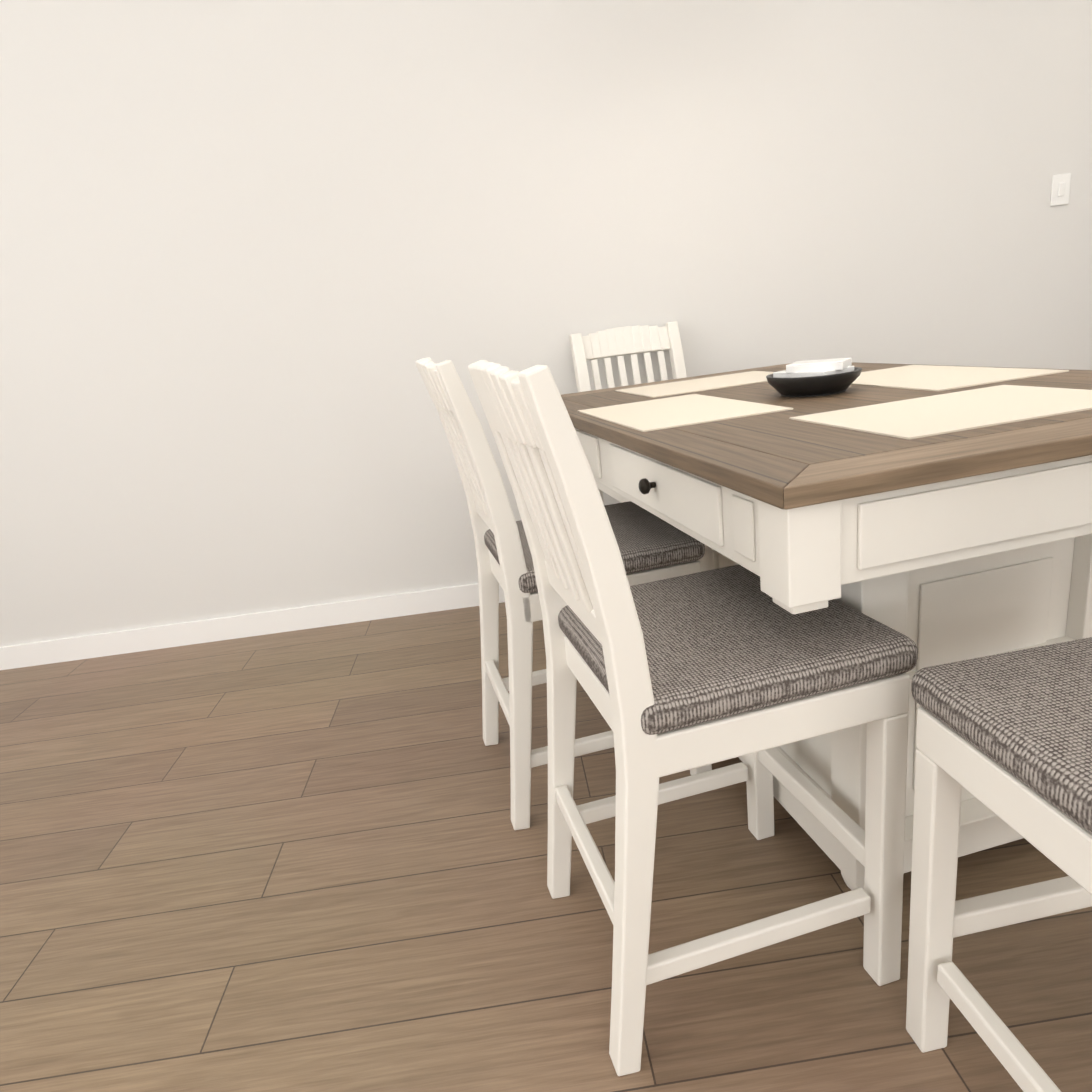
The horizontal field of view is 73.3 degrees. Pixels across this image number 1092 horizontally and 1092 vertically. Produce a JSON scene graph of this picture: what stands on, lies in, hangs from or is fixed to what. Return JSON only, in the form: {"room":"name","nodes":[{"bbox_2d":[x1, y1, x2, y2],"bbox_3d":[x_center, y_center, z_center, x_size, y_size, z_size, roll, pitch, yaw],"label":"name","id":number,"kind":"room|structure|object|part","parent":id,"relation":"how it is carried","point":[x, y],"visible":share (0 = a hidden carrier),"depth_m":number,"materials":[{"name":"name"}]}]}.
{"room":"dining room","nodes":[
{"label":"dining room","id":0,"kind":"room"},
{"bbox_2d":[0,602,1091,1091],"bbox_3d":[2.502,1.112,-0.507,11.840,0.100,10.120,-8,17,-3],"label":"floor","id":1,"kind":"structure","parent":0,"point":[306,860],"depth_m":1.53,"materials":[{"name":"brown wood"}]},
{"bbox_2d":[415,358,711,829],"bbox_3d":[0.048,0.059,1.857,0.572,1.107,0.460,-10,17,-12],"label":"stool","id":2,"kind":"object","parent":1,"relation":"on","point":[652,547],"visible":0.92,"depth_m":1.68,"materials":[{"name":"white wood"}]},
{"bbox_3d":[0.097,-0.011,1.852,0.454,0.058,0.460,-10,17,-12],"label":"seat","id":3,"kind":"part","parent":2,"relation":"part of","materials":[{"name":"fabric"}]},
{"bbox_2d":[569,321,686,502],"bbox_3d":[0.426,-0.273,2.813,0.460,1.107,0.571,-10,17,-11],"label":"chair","id":4,"kind":"object","parent":1,"relation":"on","point":[619,342],"visible":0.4,"depth_m":2.91,"materials":[{"name":"white wood"}]},
{"bbox_2d":[468,360,917,1075],"bbox_3d":[0.237,0.216,1.260,0.572,1.107,0.460,-10,17,-12],"label":"stool","id":5,"kind":"object","parent":1,"relation":"on","point":[694,670],"visible":1,"depth_m":1.12,"materials":[{"name":"white wood"}]},
{"bbox_3d":[0.286,0.146,1.255,0.454,0.058,0.460,-10,17,-12],"label":"seat","id":6,"kind":"part","parent":5,"relation":"part of","materials":[{"name":"fabric"}]},
{"bbox_2d":[561,362,1091,890],"bbox_3d":[0.679,0.060,1.935,1.101,0.914,1.640,-10,17,-11],"label":"dining table","id":7,"kind":"object","parent":1,"relation":"on","point":[955,546],"visible":0.46,"depth_m":1.22,"materials":[{"name":"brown wood"}]},
{"bbox_2d":[577,394,792,431],"bbox_3d":[0.306,-0.328,1.770,0.340,0.003,0.500,-10,17,-11],"label":"placemat","id":8,"kind":"object","parent":7,"relation":"on","point":[665,413],"visible":1,"depth_m":1.71,"materials":[{"name":"beige fabric"}]},
{"bbox_2d":[615,371,772,397],"bbox_3d":[0.507,-0.508,2.292,0.500,0.003,0.340,-10,17,-11],"label":"placemat","id":9,"kind":"object","parent":7,"relation":"on","point":[699,384],"visible":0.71,"depth_m":2.27,"materials":[{"name":"beige fabric"}]},
{"bbox_2d":[766,358,861,396],"bbox_3d":[0.647,-0.408,1.778,0.219,0.075,0.219,-8,17,-3],"label":"bowl","id":10,"kind":"object","parent":7,"relation":"on","point":[816,378],"visible":1,"depth_m":1.72,"materials":[{"name":"black ceramic"}]},
{"bbox_2d":[789,385,1091,439],"bbox_3d":[0.761,-0.252,1.338,0.500,0.003,0.340,-10,17,-11],"label":"placemat","id":11,"kind":"object","parent":7,"relation":"on","point":[920,417],"visible":0.92,"depth_m":1.31,"materials":[{"name":"beige fabric"}]},
{"bbox_2d":[851,365,1068,390],"bbox_3d":[0.951,-0.427,1.847,0.340,0.003,0.500,-10,17,-11],"label":"placemat","id":12,"kind":"object","parent":7,"relation":"on","point":[929,377],"visible":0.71,"depth_m":1.77,"materials":[{"name":"beige fabric"}]},
{"bbox_2d":[906,637,1091,1091],"bbox_3d":[0.774,0.293,0.794,0.460,1.107,0.571,-9,17,-6],"label":"stool","id":13,"kind":"object","parent":1,"relation":"on","point":[1006,737],"visible":1,"depth_m":0.96,"materials":[{"name":"white wood"}]},
{"bbox_3d":[0.758,0.218,0.832,0.460,0.058,0.454,-9,17,-6],"label":"seat","id":14,"kind":"part","parent":13,"relation":"part of","materials":[{"name":"fabric"}]},
{"bbox_2d":[0,0,1091,646],"bbox_3d":[1.982,-1.621,3.037,11.600,3.190,0.270,-8,17,-3],"label":"wall","id":15,"kind":"structure","parent":0,"point":[258,258],"depth_m":2.85,"materials":[{"name":"white paint"}]},
{"bbox_2d":[0,583,504,669],"bbox_3d":[-0.536,0.245,3.222,6.080,0.100,0.015,-8,17,-3],"label":"baseboard","id":16,"kind":"structure","parent":15,"relation":"attached to","point":[217,629],"depth_m":3.16,"materials":[{"name":"white wood"}]},
{"bbox_2d":[1050,173,1070,205],"bbox_3d":[2.071,-1.433,2.953,0.075,0.115,0.010,-8,17,-3],"label":"light switch","id":17,"kind":"object","parent":15,"relation":"attached to","point":[1060,190],"visible":1,"depth_m":2.95,"materials":[{"name":"white plastic"}]}
]}

